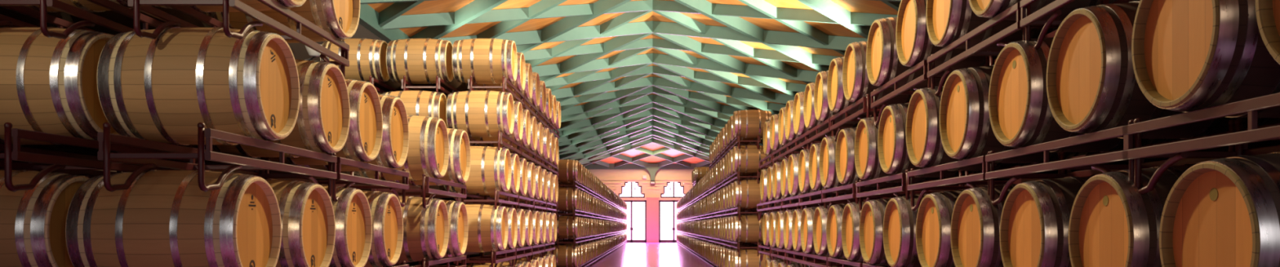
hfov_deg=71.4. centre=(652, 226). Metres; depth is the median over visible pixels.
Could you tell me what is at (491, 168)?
barrel
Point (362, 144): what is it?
barrel
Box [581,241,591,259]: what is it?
barrel
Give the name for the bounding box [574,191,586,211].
barrel
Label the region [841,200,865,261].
barrel
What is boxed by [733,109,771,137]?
barrel
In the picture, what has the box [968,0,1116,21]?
barrel
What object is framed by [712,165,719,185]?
barrel
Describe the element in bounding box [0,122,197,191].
rack
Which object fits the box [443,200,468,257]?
barrel
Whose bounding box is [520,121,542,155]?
barrel
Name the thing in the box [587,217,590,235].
barrel
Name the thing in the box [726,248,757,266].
barrel
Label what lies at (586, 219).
barrel
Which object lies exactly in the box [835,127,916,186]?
barrel
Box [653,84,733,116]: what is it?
roof beam
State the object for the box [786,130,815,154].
rack
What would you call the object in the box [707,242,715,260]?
barrel
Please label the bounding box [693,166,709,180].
barrel
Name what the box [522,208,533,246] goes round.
barrel
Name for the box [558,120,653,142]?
roof beam
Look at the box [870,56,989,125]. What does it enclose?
rack
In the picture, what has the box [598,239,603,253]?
barrel
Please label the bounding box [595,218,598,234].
barrel
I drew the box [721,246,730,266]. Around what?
barrel
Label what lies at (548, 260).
barrel
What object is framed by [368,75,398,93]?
rack
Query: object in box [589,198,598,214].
barrel
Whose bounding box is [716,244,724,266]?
barrel
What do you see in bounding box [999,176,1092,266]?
barrel
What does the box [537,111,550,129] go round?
rack
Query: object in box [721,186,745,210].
barrel
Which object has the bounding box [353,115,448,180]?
barrel
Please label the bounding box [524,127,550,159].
barrel
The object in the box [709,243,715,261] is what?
barrel
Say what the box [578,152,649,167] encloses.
roof beam
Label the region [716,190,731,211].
barrel
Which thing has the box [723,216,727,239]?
barrel
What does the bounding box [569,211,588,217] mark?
rack
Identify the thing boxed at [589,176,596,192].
barrel
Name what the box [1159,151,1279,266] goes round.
barrel
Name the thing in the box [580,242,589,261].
barrel
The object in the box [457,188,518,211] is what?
rack
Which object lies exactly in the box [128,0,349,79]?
rack
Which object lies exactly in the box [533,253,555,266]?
barrel
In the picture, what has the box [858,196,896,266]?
barrel
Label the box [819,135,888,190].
barrel
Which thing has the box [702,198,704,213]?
barrel
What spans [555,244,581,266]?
barrel
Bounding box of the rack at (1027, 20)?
[1020,0,1137,48]
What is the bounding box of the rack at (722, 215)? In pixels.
[720,209,742,217]
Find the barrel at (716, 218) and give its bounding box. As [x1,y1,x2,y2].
[715,217,716,237]
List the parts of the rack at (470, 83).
rail, rail, rail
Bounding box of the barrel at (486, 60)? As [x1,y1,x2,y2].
[451,38,517,84]
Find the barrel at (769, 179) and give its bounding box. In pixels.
[766,165,808,201]
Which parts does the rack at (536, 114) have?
rail, rail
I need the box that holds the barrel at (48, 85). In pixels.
[0,26,120,145]
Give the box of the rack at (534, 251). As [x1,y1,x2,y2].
[507,243,544,262]
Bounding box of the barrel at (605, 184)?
[600,184,606,198]
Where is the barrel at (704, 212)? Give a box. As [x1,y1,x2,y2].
[703,197,720,214]
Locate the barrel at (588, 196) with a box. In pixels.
[586,194,590,212]
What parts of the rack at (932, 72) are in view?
post, post, rail, rail, post, rail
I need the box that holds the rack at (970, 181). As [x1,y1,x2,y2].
[906,151,1066,210]
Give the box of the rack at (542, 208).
[516,197,546,213]
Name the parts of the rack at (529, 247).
rail, rail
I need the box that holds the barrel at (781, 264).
[777,260,818,266]
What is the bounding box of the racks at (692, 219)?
[600,199,703,254]
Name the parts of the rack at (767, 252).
rail, rail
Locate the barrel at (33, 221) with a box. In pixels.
[0,169,90,266]
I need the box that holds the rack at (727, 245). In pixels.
[724,240,749,249]
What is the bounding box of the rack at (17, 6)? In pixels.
[0,0,172,39]
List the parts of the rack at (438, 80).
rail, rail, rail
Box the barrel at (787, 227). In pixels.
[782,208,795,250]
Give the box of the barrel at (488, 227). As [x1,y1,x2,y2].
[464,204,508,252]
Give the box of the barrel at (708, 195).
[708,195,725,213]
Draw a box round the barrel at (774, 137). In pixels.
[769,114,804,151]
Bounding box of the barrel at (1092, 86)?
[1046,0,1270,138]
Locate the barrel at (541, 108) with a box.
[523,80,546,114]
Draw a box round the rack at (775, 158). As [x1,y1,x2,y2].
[772,142,790,163]
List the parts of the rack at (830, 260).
rail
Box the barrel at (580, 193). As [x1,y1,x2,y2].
[559,189,581,210]
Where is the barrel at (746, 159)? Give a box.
[732,145,770,173]
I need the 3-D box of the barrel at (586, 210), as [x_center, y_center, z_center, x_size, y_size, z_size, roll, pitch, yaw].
[-2.455,-0.752,27.890,0.820,0.630,0.630,0,0,-1]
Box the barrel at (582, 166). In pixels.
[562,164,583,185]
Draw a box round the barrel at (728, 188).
[727,184,743,208]
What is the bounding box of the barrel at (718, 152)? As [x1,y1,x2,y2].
[716,133,726,155]
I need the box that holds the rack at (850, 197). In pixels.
[822,180,902,213]
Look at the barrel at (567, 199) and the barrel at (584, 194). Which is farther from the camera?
the barrel at (584, 194)
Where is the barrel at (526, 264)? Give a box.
[502,259,531,266]
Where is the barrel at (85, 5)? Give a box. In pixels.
[24,0,132,12]
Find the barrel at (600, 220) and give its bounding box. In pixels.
[600,219,602,234]
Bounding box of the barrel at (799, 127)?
[792,91,836,136]
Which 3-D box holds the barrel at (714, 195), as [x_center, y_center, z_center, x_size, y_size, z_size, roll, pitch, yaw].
[2.341,-0.752,27.630,0.860,0.660,0.660,0,0,0]
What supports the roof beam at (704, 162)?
attached to the ceiling
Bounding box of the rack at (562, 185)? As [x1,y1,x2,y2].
[558,180,580,191]
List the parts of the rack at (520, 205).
rail, rail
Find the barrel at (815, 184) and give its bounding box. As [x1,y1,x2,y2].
[808,142,868,192]
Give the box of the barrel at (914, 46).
[895,0,1000,70]
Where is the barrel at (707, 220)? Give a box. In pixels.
[706,218,708,235]
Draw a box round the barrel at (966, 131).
[939,65,1088,163]
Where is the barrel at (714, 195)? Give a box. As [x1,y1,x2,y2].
[713,192,724,212]
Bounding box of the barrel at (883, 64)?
[866,17,954,88]
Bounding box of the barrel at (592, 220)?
[589,218,593,235]
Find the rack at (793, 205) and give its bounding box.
[782,195,832,211]
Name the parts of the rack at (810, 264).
rail, rail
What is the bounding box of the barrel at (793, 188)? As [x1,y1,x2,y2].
[786,153,835,196]
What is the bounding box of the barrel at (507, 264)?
[466,262,523,266]
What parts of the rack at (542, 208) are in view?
rail, rail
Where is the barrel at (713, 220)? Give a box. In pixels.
[712,217,715,237]
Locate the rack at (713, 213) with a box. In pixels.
[712,211,731,218]
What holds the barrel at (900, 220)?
on the rack at (866, 264)
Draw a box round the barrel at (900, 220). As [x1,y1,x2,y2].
[883,193,928,266]
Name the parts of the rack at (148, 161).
post, rail, rail, post, post, rail, rail, post, post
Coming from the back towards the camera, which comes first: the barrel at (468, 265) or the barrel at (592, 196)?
the barrel at (592, 196)
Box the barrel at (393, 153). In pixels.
[296,94,408,171]
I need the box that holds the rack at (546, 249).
[525,241,555,257]
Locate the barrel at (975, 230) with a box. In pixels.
[950,183,1017,266]
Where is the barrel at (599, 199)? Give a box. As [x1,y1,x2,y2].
[598,199,600,214]
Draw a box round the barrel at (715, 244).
[713,244,719,263]
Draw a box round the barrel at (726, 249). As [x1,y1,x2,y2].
[724,247,730,266]
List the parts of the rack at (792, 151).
rail, rail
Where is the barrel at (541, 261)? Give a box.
[520,255,545,266]
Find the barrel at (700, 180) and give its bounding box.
[699,179,706,194]
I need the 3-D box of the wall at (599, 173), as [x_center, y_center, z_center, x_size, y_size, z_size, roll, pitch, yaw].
[0.000,-2.005,73.375,13.340,6.689,0.350,0,0,0]
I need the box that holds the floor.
[585,242,715,266]
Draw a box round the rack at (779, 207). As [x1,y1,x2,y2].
[768,197,809,213]
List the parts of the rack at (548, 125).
rail, rail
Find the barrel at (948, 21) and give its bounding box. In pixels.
[925,0,1057,50]
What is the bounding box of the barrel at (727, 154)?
[726,152,760,176]
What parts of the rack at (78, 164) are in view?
post, rail, rail, rail, rail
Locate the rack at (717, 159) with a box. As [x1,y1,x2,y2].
[715,153,721,164]
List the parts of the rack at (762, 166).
rail, rail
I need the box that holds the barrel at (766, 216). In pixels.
[762,212,770,246]
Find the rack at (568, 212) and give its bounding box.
[564,210,584,217]
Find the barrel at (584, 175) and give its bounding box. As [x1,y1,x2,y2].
[558,166,586,186]
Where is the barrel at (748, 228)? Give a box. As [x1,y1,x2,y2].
[733,214,763,242]
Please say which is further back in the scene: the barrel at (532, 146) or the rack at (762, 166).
the rack at (762, 166)
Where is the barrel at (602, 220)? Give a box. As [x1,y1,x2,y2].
[602,219,604,233]
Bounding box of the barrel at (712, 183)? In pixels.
[711,167,719,186]
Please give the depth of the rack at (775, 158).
14.54 m
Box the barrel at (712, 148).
[711,142,721,161]
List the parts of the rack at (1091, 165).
post, post, rail, rail, post, rail, rail, post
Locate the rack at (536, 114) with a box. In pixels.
[522,96,538,121]
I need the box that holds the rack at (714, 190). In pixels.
[712,185,716,193]
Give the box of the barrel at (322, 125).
[204,59,350,157]
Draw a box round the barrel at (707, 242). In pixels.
[705,241,712,258]
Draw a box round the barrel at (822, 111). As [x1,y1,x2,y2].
[813,70,878,123]
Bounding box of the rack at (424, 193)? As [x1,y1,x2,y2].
[371,173,466,208]
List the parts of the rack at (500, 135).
rail, rail, rail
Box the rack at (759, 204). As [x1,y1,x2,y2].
[756,200,792,219]
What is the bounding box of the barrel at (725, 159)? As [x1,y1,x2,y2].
[724,155,755,177]
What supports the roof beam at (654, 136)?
attached to the ceiling
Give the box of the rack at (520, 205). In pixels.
[486,194,533,213]
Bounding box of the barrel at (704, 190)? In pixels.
[703,175,706,191]
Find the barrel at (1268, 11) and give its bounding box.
[1255,0,1279,64]
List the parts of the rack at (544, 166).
rail, rail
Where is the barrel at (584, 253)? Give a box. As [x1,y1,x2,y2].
[560,243,586,262]
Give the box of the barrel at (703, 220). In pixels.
[702,219,704,235]
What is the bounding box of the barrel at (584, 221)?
[582,217,586,236]
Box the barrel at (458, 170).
[387,128,471,185]
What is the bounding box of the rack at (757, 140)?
[730,134,759,149]
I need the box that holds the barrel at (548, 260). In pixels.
[530,254,551,266]
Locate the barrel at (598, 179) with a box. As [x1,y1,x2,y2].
[592,178,599,194]
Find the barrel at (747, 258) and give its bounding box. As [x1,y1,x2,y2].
[733,248,771,266]
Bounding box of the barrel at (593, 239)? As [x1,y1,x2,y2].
[592,239,600,254]
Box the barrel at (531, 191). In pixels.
[493,161,535,199]
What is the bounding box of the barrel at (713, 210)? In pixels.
[711,193,730,213]
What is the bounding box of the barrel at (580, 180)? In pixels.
[559,162,581,183]
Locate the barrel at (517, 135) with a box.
[469,101,523,142]
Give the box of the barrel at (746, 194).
[733,179,772,208]
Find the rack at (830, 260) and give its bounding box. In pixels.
[827,255,890,266]
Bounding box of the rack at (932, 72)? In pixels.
[927,0,1103,95]
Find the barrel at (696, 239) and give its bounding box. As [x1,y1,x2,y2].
[695,239,697,253]
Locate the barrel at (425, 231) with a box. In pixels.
[397,195,448,261]
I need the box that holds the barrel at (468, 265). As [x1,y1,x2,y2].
[466,264,511,266]
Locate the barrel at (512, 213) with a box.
[504,206,517,249]
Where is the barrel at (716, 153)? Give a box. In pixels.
[715,137,724,157]
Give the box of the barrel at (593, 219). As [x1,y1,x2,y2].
[593,218,595,235]
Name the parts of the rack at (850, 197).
rail, rail, rail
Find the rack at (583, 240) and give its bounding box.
[564,236,585,245]
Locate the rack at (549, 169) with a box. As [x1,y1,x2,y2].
[546,160,557,174]
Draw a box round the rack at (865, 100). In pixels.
[829,93,912,141]
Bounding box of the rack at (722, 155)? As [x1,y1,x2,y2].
[720,148,725,158]
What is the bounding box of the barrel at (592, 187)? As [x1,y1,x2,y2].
[580,173,593,190]
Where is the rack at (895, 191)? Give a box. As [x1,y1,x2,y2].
[856,169,964,213]
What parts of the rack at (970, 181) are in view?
post, post, rail, rail, post, rail, rail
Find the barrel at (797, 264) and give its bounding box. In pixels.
[786,262,826,266]
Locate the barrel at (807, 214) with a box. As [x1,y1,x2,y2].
[800,206,817,253]
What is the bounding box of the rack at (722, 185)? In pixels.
[720,179,728,188]
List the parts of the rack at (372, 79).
rail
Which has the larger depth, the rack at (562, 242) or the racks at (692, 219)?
the racks at (692, 219)
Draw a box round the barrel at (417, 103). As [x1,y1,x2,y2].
[381,90,447,128]
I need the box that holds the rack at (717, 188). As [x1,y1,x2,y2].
[715,182,721,191]
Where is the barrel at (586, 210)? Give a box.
[569,192,587,212]
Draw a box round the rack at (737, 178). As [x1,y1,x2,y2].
[730,170,759,184]
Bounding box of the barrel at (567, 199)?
[546,186,578,210]
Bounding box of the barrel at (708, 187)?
[707,171,715,188]
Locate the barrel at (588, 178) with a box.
[564,169,590,187]
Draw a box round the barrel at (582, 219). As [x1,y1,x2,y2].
[581,217,583,236]
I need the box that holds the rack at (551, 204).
[520,200,556,213]
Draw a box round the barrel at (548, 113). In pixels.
[529,88,552,119]
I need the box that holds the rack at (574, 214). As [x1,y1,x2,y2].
[555,208,580,220]
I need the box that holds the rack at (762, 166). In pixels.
[759,153,782,171]
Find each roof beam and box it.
[358,4,559,159]
[360,0,435,4]
[378,0,424,27]
[382,0,653,29]
[409,0,508,39]
[438,21,653,46]
[476,0,567,38]
[515,0,631,53]
[523,38,653,60]
[524,10,653,67]
[532,53,653,76]
[539,32,653,81]
[544,66,653,86]
[545,47,652,91]
[549,108,653,131]
[551,76,653,98]
[553,115,653,136]
[555,62,653,102]
[558,102,653,138]
[558,107,652,143]
[558,115,653,150]
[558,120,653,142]
[558,126,653,146]
[558,134,653,155]
[559,119,653,154]
[559,129,653,151]
[560,72,653,111]
[560,84,653,122]
[560,86,653,106]
[560,92,653,128]
[560,94,653,115]
[560,125,653,159]
[561,102,653,122]
[562,137,653,159]
[566,128,653,159]
[568,146,653,159]
[574,134,652,160]
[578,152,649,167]
[580,137,653,163]
[581,142,653,166]
[581,160,608,167]
[584,163,715,168]
[614,153,652,167]
[653,0,897,26]
[653,10,812,84]
[653,21,867,50]
[653,32,798,97]
[653,38,841,65]
[653,47,786,105]
[653,53,818,82]
[653,62,779,114]
[653,66,806,92]
[653,73,757,110]
[653,76,794,103]
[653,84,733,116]
[653,86,786,111]
[653,92,728,122]
[653,94,773,115]
[653,102,729,119]
[653,102,763,144]
[653,107,759,145]
[653,108,727,127]
[653,115,715,138]
[653,115,721,130]
[653,120,763,145]
[653,125,709,146]
[653,126,715,140]
[653,129,712,145]
[653,134,709,155]
[653,135,709,147]
[653,137,709,152]
[653,142,716,164]
[653,146,708,155]
[653,153,690,167]
[654,120,713,142]
[654,129,709,149]
[654,137,709,157]
[655,152,709,167]
[673,0,829,71]
[696,160,711,167]
[737,0,845,55]
[796,0,871,39]
[869,0,901,1]
[880,0,900,11]
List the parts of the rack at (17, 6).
rail, rail, rail, rail, post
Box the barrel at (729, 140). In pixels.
[726,120,762,143]
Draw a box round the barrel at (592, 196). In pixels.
[572,195,593,213]
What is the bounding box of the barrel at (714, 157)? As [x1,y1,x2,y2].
[713,139,719,159]
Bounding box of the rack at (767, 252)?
[758,243,797,261]
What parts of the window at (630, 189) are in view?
pane, pane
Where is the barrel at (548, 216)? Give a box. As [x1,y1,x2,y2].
[544,212,552,243]
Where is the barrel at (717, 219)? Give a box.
[716,217,719,238]
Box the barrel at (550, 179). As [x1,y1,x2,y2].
[519,171,553,203]
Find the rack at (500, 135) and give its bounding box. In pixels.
[465,130,520,157]
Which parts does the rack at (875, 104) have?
rail, rail, post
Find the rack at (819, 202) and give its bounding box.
[799,187,855,210]
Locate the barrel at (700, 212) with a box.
[699,200,702,214]
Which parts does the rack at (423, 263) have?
rail, rail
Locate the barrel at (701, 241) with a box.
[701,240,703,256]
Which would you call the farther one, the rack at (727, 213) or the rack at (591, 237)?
the rack at (591, 237)
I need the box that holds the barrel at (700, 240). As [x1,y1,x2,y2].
[698,240,701,254]
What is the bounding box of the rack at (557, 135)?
[549,122,559,139]
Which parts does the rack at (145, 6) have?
rail, rail, rail, post, rail, post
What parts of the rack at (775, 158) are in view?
rail, rail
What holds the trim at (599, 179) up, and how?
attached to the wall at (599, 173)
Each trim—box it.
[599,178,691,180]
[603,182,693,183]
[606,185,692,186]
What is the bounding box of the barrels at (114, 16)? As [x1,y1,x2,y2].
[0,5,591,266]
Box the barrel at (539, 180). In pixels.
[502,165,542,200]
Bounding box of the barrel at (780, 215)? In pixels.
[775,209,786,248]
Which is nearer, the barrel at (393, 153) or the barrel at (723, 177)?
the barrel at (393, 153)
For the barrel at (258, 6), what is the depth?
4.99 m
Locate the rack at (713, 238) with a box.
[712,237,730,244]
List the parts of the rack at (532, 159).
rail, rail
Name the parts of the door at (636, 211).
pane, pane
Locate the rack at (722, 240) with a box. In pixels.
[720,238,742,248]
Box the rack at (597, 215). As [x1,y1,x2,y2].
[584,213,598,218]
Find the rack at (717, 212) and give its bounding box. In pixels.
[716,210,736,217]
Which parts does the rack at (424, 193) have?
rail, rail, rail, rail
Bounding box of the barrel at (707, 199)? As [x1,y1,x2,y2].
[706,195,715,213]
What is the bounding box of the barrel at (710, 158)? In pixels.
[709,144,715,163]
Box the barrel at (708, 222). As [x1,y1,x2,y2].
[707,218,710,236]
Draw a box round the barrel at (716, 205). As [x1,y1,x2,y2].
[715,191,734,212]
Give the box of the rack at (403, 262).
[390,260,408,266]
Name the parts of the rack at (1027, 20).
post, rail, rail, rail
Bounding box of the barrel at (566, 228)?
[556,215,579,238]
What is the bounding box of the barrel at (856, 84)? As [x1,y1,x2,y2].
[842,40,916,104]
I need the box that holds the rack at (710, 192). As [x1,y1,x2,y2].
[708,187,715,195]
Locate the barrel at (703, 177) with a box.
[702,177,708,192]
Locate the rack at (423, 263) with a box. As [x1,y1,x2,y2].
[395,254,466,266]
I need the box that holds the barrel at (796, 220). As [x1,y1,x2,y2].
[791,208,804,252]
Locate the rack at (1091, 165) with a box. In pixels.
[985,118,1248,205]
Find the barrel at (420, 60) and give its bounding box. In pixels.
[386,38,453,84]
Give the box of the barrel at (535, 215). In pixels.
[530,210,540,245]
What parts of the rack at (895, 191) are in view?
post, post, rail, rail, post, rail, rail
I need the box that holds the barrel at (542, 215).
[537,210,546,244]
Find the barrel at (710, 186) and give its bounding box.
[709,169,724,187]
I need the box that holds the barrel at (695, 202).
[694,202,697,216]
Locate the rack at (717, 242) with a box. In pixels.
[715,237,735,246]
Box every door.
[621,200,646,242]
[658,200,680,242]
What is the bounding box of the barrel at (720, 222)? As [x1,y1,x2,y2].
[719,217,722,238]
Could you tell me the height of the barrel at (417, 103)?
0.628 m
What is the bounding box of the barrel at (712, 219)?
[711,218,713,237]
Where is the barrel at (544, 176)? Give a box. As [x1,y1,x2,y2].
[506,168,547,201]
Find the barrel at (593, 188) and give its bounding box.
[588,174,595,191]
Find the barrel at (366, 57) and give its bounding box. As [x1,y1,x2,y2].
[320,38,389,83]
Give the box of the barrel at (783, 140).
[777,106,810,146]
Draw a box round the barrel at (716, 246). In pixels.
[715,244,720,265]
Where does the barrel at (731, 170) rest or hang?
on the rack at (737, 178)
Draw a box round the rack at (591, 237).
[580,235,592,243]
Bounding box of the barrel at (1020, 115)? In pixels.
[988,37,1168,152]
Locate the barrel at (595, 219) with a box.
[594,218,596,235]
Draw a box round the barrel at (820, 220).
[813,204,831,256]
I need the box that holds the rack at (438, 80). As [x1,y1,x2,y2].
[401,75,458,97]
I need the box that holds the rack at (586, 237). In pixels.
[569,235,589,243]
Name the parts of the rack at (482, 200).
rail, rail, rail, rail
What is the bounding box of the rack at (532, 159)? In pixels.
[487,142,536,164]
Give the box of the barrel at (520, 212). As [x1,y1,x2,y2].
[514,208,525,248]
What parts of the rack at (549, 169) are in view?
rail, rail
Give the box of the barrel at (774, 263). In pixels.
[769,258,790,266]
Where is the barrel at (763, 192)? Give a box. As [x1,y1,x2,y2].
[760,168,798,203]
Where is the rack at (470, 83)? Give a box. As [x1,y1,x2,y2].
[467,75,524,106]
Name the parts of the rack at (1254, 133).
post, rail, rail, post, rail, rail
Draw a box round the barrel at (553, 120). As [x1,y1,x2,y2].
[537,94,556,124]
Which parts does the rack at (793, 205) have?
rail, rail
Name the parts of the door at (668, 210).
pane, pane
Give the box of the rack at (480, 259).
[453,248,515,266]
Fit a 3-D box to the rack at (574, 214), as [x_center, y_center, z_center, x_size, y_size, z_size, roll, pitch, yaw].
[-2.360,-0.313,24.880,0.528,0.304,1.689,0,0,0]
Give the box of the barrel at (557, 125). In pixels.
[542,101,560,129]
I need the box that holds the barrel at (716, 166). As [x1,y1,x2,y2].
[715,164,724,183]
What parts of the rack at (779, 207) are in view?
rail, rail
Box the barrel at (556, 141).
[534,137,559,166]
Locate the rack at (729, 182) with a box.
[724,175,749,186]
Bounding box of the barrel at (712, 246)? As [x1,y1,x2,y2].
[711,243,715,262]
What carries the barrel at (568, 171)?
on the rack at (562, 185)
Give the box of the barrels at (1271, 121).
[724,0,1279,266]
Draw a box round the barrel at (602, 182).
[600,182,603,195]
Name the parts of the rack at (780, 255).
rail, rail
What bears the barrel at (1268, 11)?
on the rack at (1254, 133)
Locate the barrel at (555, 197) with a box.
[521,173,558,204]
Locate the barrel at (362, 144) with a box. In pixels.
[253,79,382,164]
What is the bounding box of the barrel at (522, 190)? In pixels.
[479,157,528,197]
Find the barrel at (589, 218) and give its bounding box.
[589,217,591,235]
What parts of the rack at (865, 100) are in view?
rail, rail, post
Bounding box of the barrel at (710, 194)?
[710,194,719,213]
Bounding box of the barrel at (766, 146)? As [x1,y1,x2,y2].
[763,120,796,155]
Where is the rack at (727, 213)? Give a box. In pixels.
[725,208,750,217]
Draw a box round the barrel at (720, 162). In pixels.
[719,160,728,181]
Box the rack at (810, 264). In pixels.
[803,253,870,266]
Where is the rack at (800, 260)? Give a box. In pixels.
[785,248,839,266]
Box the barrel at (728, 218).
[726,216,730,239]
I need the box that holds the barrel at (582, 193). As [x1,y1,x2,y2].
[564,191,583,211]
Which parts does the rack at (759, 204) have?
rail, rail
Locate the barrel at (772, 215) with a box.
[768,210,779,247]
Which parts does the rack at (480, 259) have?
rail, rail, rail, rail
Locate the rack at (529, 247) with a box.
[480,245,532,266]
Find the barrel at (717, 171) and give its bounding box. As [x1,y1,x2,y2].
[716,162,724,182]
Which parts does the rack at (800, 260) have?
rail, rail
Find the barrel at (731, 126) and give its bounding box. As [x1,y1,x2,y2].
[728,115,763,141]
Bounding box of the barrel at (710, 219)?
[709,218,711,236]
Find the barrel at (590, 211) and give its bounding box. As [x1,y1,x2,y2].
[574,195,591,213]
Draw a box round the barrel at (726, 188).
[724,186,749,209]
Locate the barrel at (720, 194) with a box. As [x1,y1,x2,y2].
[719,188,737,211]
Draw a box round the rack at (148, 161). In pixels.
[97,122,337,199]
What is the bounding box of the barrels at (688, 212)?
[598,186,701,251]
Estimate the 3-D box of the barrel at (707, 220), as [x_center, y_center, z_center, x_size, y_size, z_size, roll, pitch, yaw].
[2.328,0.055,31.220,0.860,0.660,0.660,0,0,0]
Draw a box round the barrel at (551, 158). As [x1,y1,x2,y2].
[534,132,555,163]
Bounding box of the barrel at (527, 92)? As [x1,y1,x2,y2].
[512,62,533,101]
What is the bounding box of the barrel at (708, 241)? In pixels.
[703,240,709,257]
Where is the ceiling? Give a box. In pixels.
[367,0,897,163]
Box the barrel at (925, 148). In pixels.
[905,85,1032,170]
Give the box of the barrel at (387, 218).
[360,189,403,266]
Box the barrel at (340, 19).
[206,0,359,43]
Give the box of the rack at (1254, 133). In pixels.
[1123,92,1279,194]
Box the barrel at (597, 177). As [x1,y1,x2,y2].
[592,177,598,193]
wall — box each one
[81,23,568,255]
[572,168,696,242]
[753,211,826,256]
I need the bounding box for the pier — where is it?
[645,196,659,242]
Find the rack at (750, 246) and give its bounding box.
[730,240,759,255]
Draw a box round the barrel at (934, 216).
[915,189,964,266]
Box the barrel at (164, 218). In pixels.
[65,169,281,266]
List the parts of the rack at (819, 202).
rail, rail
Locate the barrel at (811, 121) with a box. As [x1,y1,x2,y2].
[803,82,857,131]
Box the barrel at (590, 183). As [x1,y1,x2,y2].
[585,171,591,189]
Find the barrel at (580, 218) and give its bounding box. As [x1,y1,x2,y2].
[578,217,582,236]
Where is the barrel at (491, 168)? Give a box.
[444,146,511,193]
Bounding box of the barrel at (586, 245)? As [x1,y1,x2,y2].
[565,243,587,262]
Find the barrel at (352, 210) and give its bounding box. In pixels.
[320,184,372,266]
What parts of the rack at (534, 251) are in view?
rail, rail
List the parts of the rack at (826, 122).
rail, rail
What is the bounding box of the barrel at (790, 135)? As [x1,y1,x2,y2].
[784,100,823,142]
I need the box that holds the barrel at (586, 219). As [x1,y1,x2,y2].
[585,217,587,235]
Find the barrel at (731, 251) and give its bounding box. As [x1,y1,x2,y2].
[729,248,762,266]
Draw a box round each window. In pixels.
[618,182,644,197]
[660,182,685,197]
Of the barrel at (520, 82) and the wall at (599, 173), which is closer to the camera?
the barrel at (520, 82)
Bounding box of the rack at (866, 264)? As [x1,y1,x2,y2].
[862,262,883,266]
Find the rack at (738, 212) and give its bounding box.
[731,206,760,220]
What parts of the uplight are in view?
arm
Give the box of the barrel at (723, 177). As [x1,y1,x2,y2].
[721,157,730,180]
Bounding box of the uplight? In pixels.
[302,44,321,60]
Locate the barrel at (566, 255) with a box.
[546,244,578,266]
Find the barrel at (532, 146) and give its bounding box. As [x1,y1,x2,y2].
[507,115,537,151]
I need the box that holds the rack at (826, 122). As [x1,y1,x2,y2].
[804,115,870,153]
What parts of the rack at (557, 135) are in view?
rail, rail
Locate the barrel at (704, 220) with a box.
[703,219,705,235]
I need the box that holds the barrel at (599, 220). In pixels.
[599,219,600,234]
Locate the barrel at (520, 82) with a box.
[466,52,525,92]
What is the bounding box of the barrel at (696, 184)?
[695,183,701,197]
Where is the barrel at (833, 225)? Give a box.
[826,203,847,258]
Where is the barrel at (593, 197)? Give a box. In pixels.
[580,196,595,213]
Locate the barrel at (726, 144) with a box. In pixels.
[724,124,740,146]
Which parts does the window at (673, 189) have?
pane, pane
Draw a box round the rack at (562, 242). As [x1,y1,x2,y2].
[555,236,580,248]
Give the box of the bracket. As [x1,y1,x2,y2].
[640,164,664,180]
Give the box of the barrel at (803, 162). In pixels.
[798,148,852,195]
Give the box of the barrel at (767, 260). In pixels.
[764,257,782,266]
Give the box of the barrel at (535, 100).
[515,71,540,107]
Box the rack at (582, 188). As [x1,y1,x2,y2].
[564,183,585,191]
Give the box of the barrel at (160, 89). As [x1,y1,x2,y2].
[96,26,299,145]
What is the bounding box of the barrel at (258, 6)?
[153,0,306,12]
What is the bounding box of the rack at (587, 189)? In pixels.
[583,186,588,193]
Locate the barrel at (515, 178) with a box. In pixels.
[470,152,519,195]
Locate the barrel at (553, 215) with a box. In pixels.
[550,212,556,242]
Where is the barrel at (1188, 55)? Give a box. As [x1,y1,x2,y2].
[1131,0,1279,118]
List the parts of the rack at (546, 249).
rail, rail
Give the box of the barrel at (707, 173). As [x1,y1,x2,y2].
[706,173,719,190]
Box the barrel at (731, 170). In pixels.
[728,149,760,175]
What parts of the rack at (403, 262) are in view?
rail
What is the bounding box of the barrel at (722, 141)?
[720,127,732,150]
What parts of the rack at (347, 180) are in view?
rail, rail, post, rail, rail, post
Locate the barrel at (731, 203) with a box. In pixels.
[729,182,762,208]
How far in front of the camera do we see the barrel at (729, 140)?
22.48 m
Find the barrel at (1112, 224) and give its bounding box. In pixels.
[1068,166,1191,266]
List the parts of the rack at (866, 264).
rail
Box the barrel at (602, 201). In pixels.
[595,200,603,215]
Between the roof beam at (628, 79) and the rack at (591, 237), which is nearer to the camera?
the rack at (591, 237)
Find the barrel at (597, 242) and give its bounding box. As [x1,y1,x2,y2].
[589,240,598,256]
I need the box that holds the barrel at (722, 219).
[721,217,724,239]
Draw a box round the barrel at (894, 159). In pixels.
[877,102,982,177]
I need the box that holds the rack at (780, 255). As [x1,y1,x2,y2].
[770,246,815,263]
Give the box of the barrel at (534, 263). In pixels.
[514,257,538,266]
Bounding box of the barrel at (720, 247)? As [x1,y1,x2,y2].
[719,245,725,266]
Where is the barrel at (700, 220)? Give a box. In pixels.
[698,220,700,235]
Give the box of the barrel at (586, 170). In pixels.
[569,168,587,187]
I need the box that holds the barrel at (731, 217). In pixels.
[729,215,733,240]
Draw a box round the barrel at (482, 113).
[445,90,514,137]
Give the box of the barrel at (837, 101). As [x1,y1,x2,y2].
[826,57,884,115]
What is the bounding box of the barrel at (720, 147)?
[719,130,729,152]
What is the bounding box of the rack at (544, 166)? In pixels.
[534,154,547,168]
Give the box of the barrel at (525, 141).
[474,108,530,147]
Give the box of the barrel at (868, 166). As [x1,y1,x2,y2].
[854,116,947,182]
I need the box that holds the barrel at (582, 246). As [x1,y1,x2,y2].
[559,244,583,264]
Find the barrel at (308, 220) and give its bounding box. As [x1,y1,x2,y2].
[264,178,335,266]
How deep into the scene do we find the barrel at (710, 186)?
29.41 m
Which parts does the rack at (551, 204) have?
rail, rail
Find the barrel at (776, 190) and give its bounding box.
[772,161,818,200]
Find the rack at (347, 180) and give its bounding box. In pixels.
[265,152,408,206]
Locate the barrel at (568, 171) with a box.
[548,159,579,182]
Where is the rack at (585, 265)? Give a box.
[580,261,588,266]
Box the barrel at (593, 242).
[585,240,595,257]
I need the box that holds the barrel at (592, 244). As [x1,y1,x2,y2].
[585,241,593,258]
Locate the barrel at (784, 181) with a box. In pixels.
[780,158,828,199]
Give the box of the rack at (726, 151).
[725,142,750,154]

